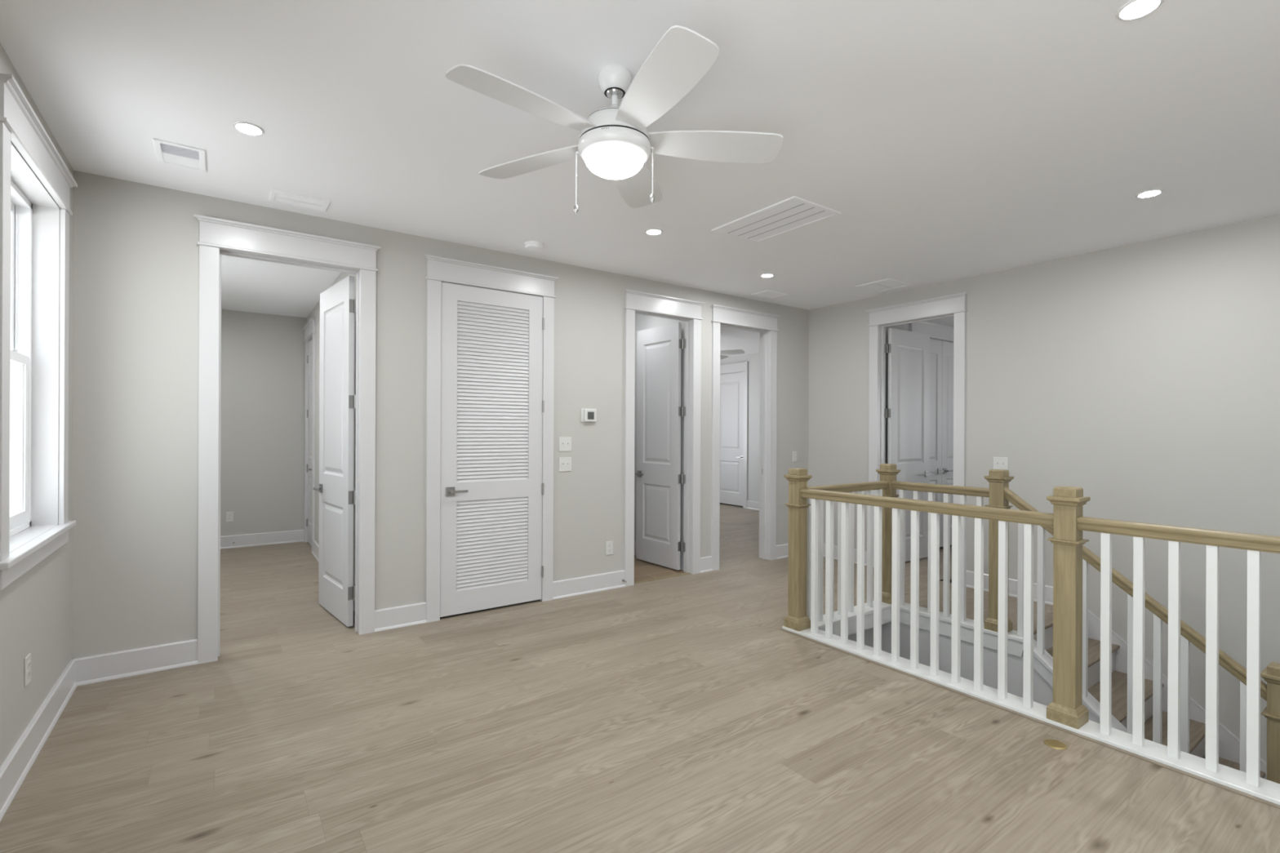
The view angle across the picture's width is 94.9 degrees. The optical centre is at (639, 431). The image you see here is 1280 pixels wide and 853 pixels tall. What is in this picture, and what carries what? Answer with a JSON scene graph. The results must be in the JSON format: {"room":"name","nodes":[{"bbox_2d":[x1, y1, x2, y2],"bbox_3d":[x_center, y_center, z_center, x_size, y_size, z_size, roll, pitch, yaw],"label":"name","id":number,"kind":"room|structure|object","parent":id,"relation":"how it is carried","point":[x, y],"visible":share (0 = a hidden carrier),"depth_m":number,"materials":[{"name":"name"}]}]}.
{"room":"upstairs landing","nodes":[
{"label":"upstairs landing","id":0,"kind":"room"},
{"bbox_2d":[0,43,73,767],"bbox_3d":[-2.291,-0.013,1.929,0.200,2.740,12.200,0,0,-35],"label":"wall","id":1,"kind":"structure","parent":0,"point":[36,607],"depth_m":2.54,"materials":[{"name":"grey paint"}]},
{"bbox_2d":[24,653,31,686],"bbox_3d":[-2.505,0.977,2.404,0.009,0.117,0.072,0,0,-35],"label":"wall outlet","id":2,"kind":"object","parent":1,"relation":"attached to","point":[28,659],"visible":1,"depth_m":2.39,"materials":[{"name":"grey plastic"}]},
{"bbox_2d":[27,660,31,669],"bbox_3d":[-2.503,0.958,2.405,0.004,0.029,0.034,0,0,-35],"label":"receptacle","id":3,"kind":"object","parent":2,"relation":"attached to","point":[28,661],"depth_m":2.41,"materials":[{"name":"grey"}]},
{"bbox_2d":[27,670,31,679],"bbox_3d":[-2.504,0.997,2.405,0.004,0.029,0.034,0,0,-35],"label":"receptacle","id":4,"kind":"object","parent":2,"relation":"attached to","point":[28,671],"depth_m":2.41,"materials":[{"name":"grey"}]},
{"bbox_2d":[0,659,76,822],"bbox_3d":[-0.897,1.292,0.157,0.026,0.142,7.291,0,0,-35],"label":"baseboard","id":5,"kind":"structure","parent":1,"relation":"attached to","point":[16,766],"depth_m":2.42,"materials":[{"name":"white wood"}]},
{"bbox_2d":[0,73,77,590],"bbox_3d":[-2.625,-0.347,2.447,0.236,1.805,1.161,0,0,-35],"label":"window","id":6,"kind":"structure","parent":1,"relation":"in","point":[34,316],"depth_m":2.75,"materials":[{"name":"white wood"}]},
{"bbox_2d":[220,309,306,536],"bbox_3d":[-4.686,-0.023,6.852,1.608,2.740,0.100,0,0,-35],"label":"wall","id":7,"kind":"structure","parent":0,"point":[262,420],"depth_m":6.95,"materials":[{"name":"grey paint"}]},
{"bbox_2d":[226,511,233,522],"bbox_3d":[-4.725,0.989,6.761,0.072,0.117,0.009,0,0,-35],"label":"wall outlet","id":8,"kind":"object","parent":7,"relation":"attached to","point":[229,515],"visible":1,"depth_m":6.76,"materials":[{"name":"grey plastic"}]},
{"bbox_2d":[220,529,355,612],"bbox_3d":[-3.598,1.281,5.213,1.488,0.142,3.840,0,0,-35],"label":"baseboard","id":9,"kind":"structure","parent":7,"relation":"attached to","point":[287,536],"depth_m":6.90,"materials":[{"name":"white wood"}]},
{"bbox_2d":[306,271,355,586],"bbox_3d":[-2.946,-0.016,5.673,0.100,2.740,3.840,0,0,-35],"label":"wall","id":10,"kind":"structure","parent":0,"point":[315,313],"depth_m":6.29,"materials":[{"name":"grey paint"}]},
{"bbox_2d":[302,317,315,551],"bbox_3d":[-3.829,0.048,6.873,0.146,2.605,0.878,0,0,-35],"label":"door frame","id":11,"kind":"structure","parent":10,"relation":"attached to","point":[308,328],"depth_m":6.89,"materials":[{"name":"white wood"}]},
{"bbox_2d":[306,337,312,545],"bbox_3d":[-3.841,0.126,6.867,0.113,2.450,0.650,0,0,-35],"label":"door","id":12,"kind":"structure","parent":10,"relation":"in","point":[308,521],"depth_m":7.00,"materials":[{"name":"white wood"}]},
{"bbox_2d":[71,170,808,658],"bbox_3d":[0.309,-0.002,5.560,8.488,2.740,0.119,0,0,-35],"label":"wall","id":13,"kind":"structure","parent":0,"point":[135,483],"depth_m":3.42,"materials":[{"name":"grey paint"}]},
{"bbox_2d":[194,213,380,664],"bbox_3d":[-2.225,0.055,3.756,1.004,2.605,0.211,0,0,-35],"label":"door frame","id":14,"kind":"structure","parent":13,"relation":"attached to","point":[217,237],"depth_m":3.58,"materials":[{"name":"white wood"}]},
{"bbox_2d":[313,275,355,626],"bbox_3d":[-2.228,0.138,4.310,0.143,2.415,0.763,0,0,-43],"label":"door","id":15,"kind":"structure","parent":13,"relation":"in","point":[337,398],"depth_m":4.22,"materials":[{"name":"white wood"}]},
{"bbox_2d":[71,543,788,686],"bbox_3d":[-0.556,1.293,4.859,6.036,0.142,0.026,0,0,-35],"label":"baseboard","id":16,"kind":"structure","parent":13,"relation":"attached to","point":[91,669],"depth_m":3.38,"materials":[{"name":"white wood"}]},
{"bbox_2d":[425,253,558,622],"bbox_3d":[-1.138,0.059,4.503,1.047,2.605,0.166,0,0,-35],"label":"door frame","id":17,"kind":"structure","parent":13,"relation":"attached to","point":[439,269],"depth_m":4.32,"materials":[{"name":"white wood"}]},
{"bbox_2d":[440,281,544,617],"bbox_3d":[-1.104,0.137,4.465,0.814,2.450,0.103,0,0,-35],"label":"door","id":18,"kind":"structure","parent":13,"relation":"in","point":[491,486],"depth_m":4.45,"materials":[{"name":"white wood"}]},
{"bbox_2d":[559,436,571,451],"bbox_3d":[-0.612,0.108,4.821,0.116,0.117,0.017,0,0,-35],"label":"light switch","id":19,"kind":"object","parent":13,"relation":"attached to","point":[565,442],"visible":1,"depth_m":4.82,"materials":[{"name":"grey plastic"}]},
{"bbox_2d":[559,457,571,471],"bbox_3d":[-0.612,0.274,4.822,0.116,0.117,0.017,0,0,-35],"label":"light switch","id":20,"kind":"object","parent":13,"relation":"attached to","point":[565,463],"visible":1,"depth_m":4.82,"materials":[{"name":"grey plastic"}]},
{"bbox_2d":[580,408,596,422],"bbox_3d":[-0.426,-0.131,4.944,0.150,0.112,0.031,0,0,-35],"label":"thermostat","id":21,"kind":"object","parent":13,"relation":"attached to","point":[586,415],"visible":1,"depth_m":4.92,"materials":[{"name":"grey plastic"}]},
{"bbox_2d":[605,541,613,555],"bbox_3d":[-0.263,1.012,5.077,0.072,0.117,0.009,0,0,-35],"label":"wall outlet","id":22,"kind":"object","parent":13,"relation":"attached to","point":[609,544],"visible":1,"depth_m":5.07,"materials":[{"name":"grey plastic"}]},
{"bbox_2d":[634,572,690,583],"bbox_3d":[0.196,1.365,5.447,0.683,0.005,0.040,0,0,-35],"label":"trim","id":23,"kind":"structure","parent":13,"relation":"attached to","point":[686,573],"depth_m":5.44,"materials":[{"name":"brown wood"}]},
{"bbox_2d":[623,288,705,586],"bbox_3d":[0.198,0.065,5.453,0.921,2.605,0.166,0,0,-35],"label":"door frame","id":24,"kind":"structure","parent":13,"relation":"attached to","point":[637,302],"depth_m":5.61,"materials":[{"name":"white wood"}]},
{"bbox_2d":[711,304,780,570],"bbox_3d":[1.042,0.068,6.082,0.969,2.605,0.211,0,0,-35],"label":"door frame","id":25,"kind":"structure","parent":13,"relation":"attached to","point":[722,316],"depth_m":6.24,"materials":[{"name":"white wood"}]},
{"bbox_2d":[792,451,796,462],"bbox_3d":[1.711,0.281,6.475,0.070,0.117,0.017,0,0,-35],"label":"light switch","id":26,"kind":"object","parent":13,"relation":"attached to","point":[794,453],"visible":1,"depth_m":6.47,"materials":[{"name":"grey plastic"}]},
{"bbox_2d":[0,0,1279,356],"bbox_3d":[1.645,-1.397,4.726,9.848,0.060,12.200,0,0,-35],"label":"ceiling","id":27,"kind":"structure","parent":0,"point":[950,140],"depth_m":2.58,"materials":[{"name":"white paint"}]},
{"bbox_2d":[152,137,206,172],"bbox_3d":[-2.304,-1.381,2.946,0.199,0.012,0.299,0,0,-35],"label":"ceiling vent","id":28,"kind":"object","parent":27,"relation":"in","point":[166,157],"visible":1,"depth_m":2.94,"materials":[{"name":"white metal"}]},
{"bbox_2d":[232,120,264,135],"bbox_3d":[-1.783,-1.378,2.675,0.121,0.006,0.121,0,0,-35],"label":"recessed light","id":29,"kind":"object","parent":27,"relation":"in","point":[246,127],"visible":1,"depth_m":2.67,"materials":[{"name":"white glass"}]},
{"bbox_2d":[268,189,329,212],"bbox_3d":[-2.040,-1.380,3.518,0.301,0.012,0.195,0,0,-35],"label":"ceiling vent","id":30,"kind":"object","parent":27,"relation":"in","point":[273,193],"visible":1,"depth_m":3.51,"materials":[{"name":"white metal"}]},
{"bbox_2d":[524,240,543,250],"bbox_3d":[-0.779,-1.358,4.321,0.140,0.038,0.140,0,0,-35],"label":"smoke detector","id":31,"kind":"object","parent":27,"relation":"attached to","point":[530,245],"visible":1,"depth_m":4.28,"materials":[{"name":"white paint"}]},
{"bbox_2d":[445,24,782,213],"bbox_3d":[-0.111,-1.105,2.230,1.252,0.539,1.268,0,0,-35],"label":"ceiling fan","id":32,"kind":"object","parent":27,"relation":"hanging from","point":[615,143],"visible":1,"depth_m":2.15,"materials":[{"name":"white plastic"}]},
{"bbox_2d":[644,228,662,235],"bbox_3d":[0.096,-1.370,4.039,0.121,0.006,0.121,0,0,-35],"label":"recessed light","id":33,"kind":"object","parent":27,"relation":"in","point":[651,231],"visible":1,"depth_m":4.03,"materials":[{"name":"white glass"}]},
{"bbox_2d":[720,349,744,359],"bbox_3d":[0.853,-1.101,8.524,1.269,0.539,1.249,0,0,-35],"label":"ceiling fan","id":34,"kind":"object","parent":27,"relation":"hanging from","point":[733,351],"visible":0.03,"depth_m":8.30,"materials":[{"name":"white ceramic"}]},
{"bbox_2d":[760,273,773,277],"bbox_3d":[1.117,-1.366,5.156,0.121,0.006,0.121,0,0,-35],"label":"recessed light","id":35,"kind":"object","parent":27,"relation":"in","point":[765,275],"visible":1,"depth_m":5.15,"materials":[{"name":"white glass"}]},
{"bbox_2d":[751,289,788,298],"bbox_3d":[1.298,-1.367,5.860,0.302,0.012,0.214,0,0,-35],"label":"ceiling vent","id":36,"kind":"object","parent":27,"relation":"in","point":[768,294],"visible":1,"depth_m":5.85,"materials":[{"name":"white metal"}]},
{"bbox_2d":[711,195,841,243],"bbox_3d":[0.873,-1.365,3.834,0.444,0.010,0.714,0,0,-35],"label":"ceiling vent","id":37,"kind":"object","parent":27,"relation":"in","point":[793,213],"visible":1,"depth_m":3.80,"materials":[{"name":"white metal"}]},
{"bbox_2d":[854,278,911,292],"bbox_3d":[2.276,-1.363,5.492,0.380,0.012,0.345,0,0,-35],"label":"ceiling vent","id":38,"kind":"object","parent":27,"relation":"in","point":[874,286],"visible":1,"depth_m":5.48,"materials":[{"name":"white metal"}]},
{"bbox_2d":[1115,0,1164,20],"bbox_3d":[1.609,-1.364,1.890,0.121,0.006,0.121,0,0,-35],"label":"recessed light","id":39,"kind":"object","parent":27,"relation":"in","point":[1132,9],"visible":1,"depth_m":1.89,"materials":[{"name":"white glass"}]},
{"bbox_2d":[1135,189,1163,198],"bbox_3d":[2.916,-1.358,3.361,0.121,0.006,0.121,0,0,-35],"label":"recessed light","id":40,"kind":"object","parent":27,"relation":"in","point":[1151,193],"visible":1,"depth_m":3.36,"materials":[{"name":"white glass"}]},
{"bbox_2d":[0,503,1279,852],"bbox_3d":[1.633,1.388,4.726,9.848,0.030,12.200,0,0,-35],"label":"floor","id":41,"kind":"structure","parent":0,"point":[676,714],"depth_m":2.53,"materials":[{"name":"brown wood"}]},
{"bbox_2d":[779,628,1279,808],"bbox_3d":[2.057,1.372,2.533,0.022,0.006,3.735,0,0,-35],"label":"strip","id":42,"kind":"object","parent":41,"relation":"on","point":[1244,794],"visible":1,"depth_m":2.67,"materials":[{"name":"white"}]},
{"bbox_2d":[782,463,1279,804],"bbox_3d":[2.573,0.878,2.899,1.240,1.228,3.735,0,0,-35],"label":"balustrade","id":43,"kind":"object","parent":41,"relation":"on","point":[805,617],"visible":1,"depth_m":2.98,"materials":[{"name":"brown wood"}]},
{"bbox_2d":[1043,738,1067,750],"bbox_3d":[1.819,1.371,2.570,0.086,0.006,0.086,0,0,-35],"label":"floor outlet cover","id":44,"kind":"object","parent":41,"relation":"on","point":[1053,744],"visible":1,"depth_m":2.56,"materials":[{"name":"gold metal"}]},
{"bbox_2d":[634,314,684,555],"bbox_3d":[-1.085,-0.008,7.396,0.950,2.740,4.490,0,0,-35],"label":"wall","id":45,"kind":"structure","parent":0,"point":[642,322],"depth_m":6.12,"materials":[{"name":"grey paint"}]},
{"bbox_2d":[634,542,683,569],"bbox_3d":[0.140,1.296,6.197,0.026,0.142,1.070,0,0,-35],"label":"baseboard","id":46,"kind":"structure","parent":45,"relation":"attached to","point":[681,555],"depth_m":5.81,"materials":[{"name":"white wood"}]},
{"bbox_2d":[635,322,683,569],"bbox_3d":[0.172,0.148,5.968,0.091,2.415,0.689,0,0,-39],"label":"door","id":47,"kind":"structure","parent":45,"relation":"in","point":[658,485],"depth_m":5.95,"materials":[{"name":"white wood"}]},
{"bbox_2d":[634,555,685,582],"bbox_3d":[-0.116,1.381,6.010,0.930,0.029,1.279,0,0,-35],"label":"floor","id":48,"kind":"structure","parent":0,"point":[643,570],"depth_m":5.74,"materials":[{"name":"beige wood"}]},
{"bbox_2d":[720,352,759,502],"bbox_3d":[2.389,0.006,9.870,0.100,2.740,4.490,0,0,-35],"label":"wall","id":49,"kind":"structure","parent":0,"point":[753,359],"depth_m":10.34,"materials":[{"name":"grey paint"}]},
{"bbox_2d":[720,372,743,506],"bbox_3d":[1.656,0.148,10.836,0.113,2.450,0.760,0,0,-35],"label":"door","id":50,"kind":"structure","parent":49,"relation":"in","point":[731,384],"depth_m":10.79,"materials":[{"name":"white wood"}]},
{"bbox_2d":[720,361,748,508],"bbox_3d":[1.666,0.071,10.846,0.146,2.605,0.998,0,0,-35],"label":"door frame","id":51,"kind":"structure","parent":49,"relation":"attached to","point":[739,366],"depth_m":10.48,"materials":[{"name":"white wood"}]},
{"bbox_2d":[746,500,759,510],"bbox_3d":[2.543,1.306,8.497,2.993,0.142,3.901,0,0,-35],"label":"baseboard","id":52,"kind":"structure","parent":49,"relation":"attached to","point":[750,504],"depth_m":10.31,"materials":[{"name":"white wood"}]},
{"bbox_2d":[848,627,873,647],"bbox_3d":[1.466,2.762,4.464,0.985,2.720,0.120,0,0,-35],"label":"wall","id":53,"kind":"structure","parent":0,"point":[868,633],"depth_m":4.62,"materials":[{"name":"grey paint"}]},
{"bbox_2d":[884,316,954,463],"bbox_3d":[3.670,0.011,7.007,3.093,2.740,0.120,0,0,-35],"label":"wall","id":54,"kind":"structure","parent":0,"point":[946,321],"depth_m":6.17,"materials":[{"name":"grey paint"}]},
{"bbox_2d":[910,320,953,342],"bbox_3d":[3.501,0.078,6.859,1.458,2.605,0.166,0,0,-35],"label":"door frame","id":55,"kind":"structure","parent":54,"relation":"attached to","point":[939,331],"depth_m":6.67,"materials":[{"name":"white wood"}]},
{"bbox_2d":[929,338,943,547],"bbox_3d":[3.266,0.155,6.663,0.606,2.450,0.113,0,0,-35],"label":"door","id":56,"kind":"structure","parent":54,"relation":"in","point":[935,345],"depth_m":6.78,"materials":[{"name":"white wood"}]},
{"bbox_2d":[939,340,953,548],"bbox_3d":[3.763,0.157,7.016,0.606,2.450,0.113,0,0,-35],"label":"door","id":57,"kind":"structure","parent":54,"relation":"in","point":[947,347],"depth_m":6.92,"materials":[{"name":"white wood"}]},
{"bbox_2d":[881,622,1053,706],"bbox_3d":[2.563,2.767,3.858,0.100,2.720,2.380,0,0,-35],"label":"wall","id":58,"kind":"structure","parent":0,"point":[1042,690],"depth_m":4.12,"materials":[{"name":"grey paint"}]},
{"bbox_2d":[808,213,1279,763],"bbox_3d":[3.513,1.386,4.451,0.120,5.490,5.411,0,0,-35],"label":"wall","id":59,"kind":"structure","parent":0,"point":[1144,378],"depth_m":4.26,"materials":[{"name":"grey paint"}]},
{"bbox_2d":[885,328,932,561],"bbox_3d":[2.845,0.159,6.170,0.759,2.415,0.091,0,0,-34],"label":"door","id":60,"kind":"structure","parent":59,"relation":"in","point":[908,415],"depth_m":6.18,"materials":[{"name":"white wood"}]},
{"bbox_2d":[865,292,967,567],"bbox_3d":[2.651,0.075,5.629,0.166,2.605,0.992,0,0,-35],"label":"door frame","id":61,"kind":"structure","parent":59,"relation":"attached to","point":[951,305],"depth_m":5.62,"materials":[{"name":"white wood"}]},
{"bbox_2d":[823,543,1053,605],"bbox_3d":[2.601,1.306,5.606,0.026,0.142,2.471,0,0,-35],"label":"baseboard","id":62,"kind":"structure","parent":59,"relation":"attached to","point":[1012,584],"depth_m":4.91,"materials":[{"name":"white wood"}]},
{"bbox_2d":[993,457,1008,470],"bbox_3d":[3.056,0.281,4.980,0.017,0.117,0.116,0,0,-35],"label":"light switch","id":63,"kind":"object","parent":59,"relation":"attached to","point":[999,463],"visible":0.83,"depth_m":4.98,"materials":[{"name":"grey plastic"}]},
{"bbox_3d":[3.687,2.362,2.297,2.087,0.030,1.455,0,0,-35],"label":"floor","id":64,"kind":"structure","parent":0,"visible":0},
{"bbox_2d":[1033,609,1266,779],"bbox_3d":[3.315,1.974,3.758,1.001,1.473,1.370,0,0,-35],"label":"staircase","id":65,"kind":"structure","parent":64,"relation":"on","point":[1228,744],"depth_m":3.99,"materials":[{"name":"brown wood"}]},
{"bbox_2d":[1004,487,1279,783],"bbox_3d":[2.860,1.543,3.428,0.132,2.320,1.337,0,0,-35],"label":"stair railing","id":66,"kind":"object","parent":65,"relation":"on","point":[1042,660],"visible":0.42,"depth_m":3.33,"materials":[{"name":"white wood"}]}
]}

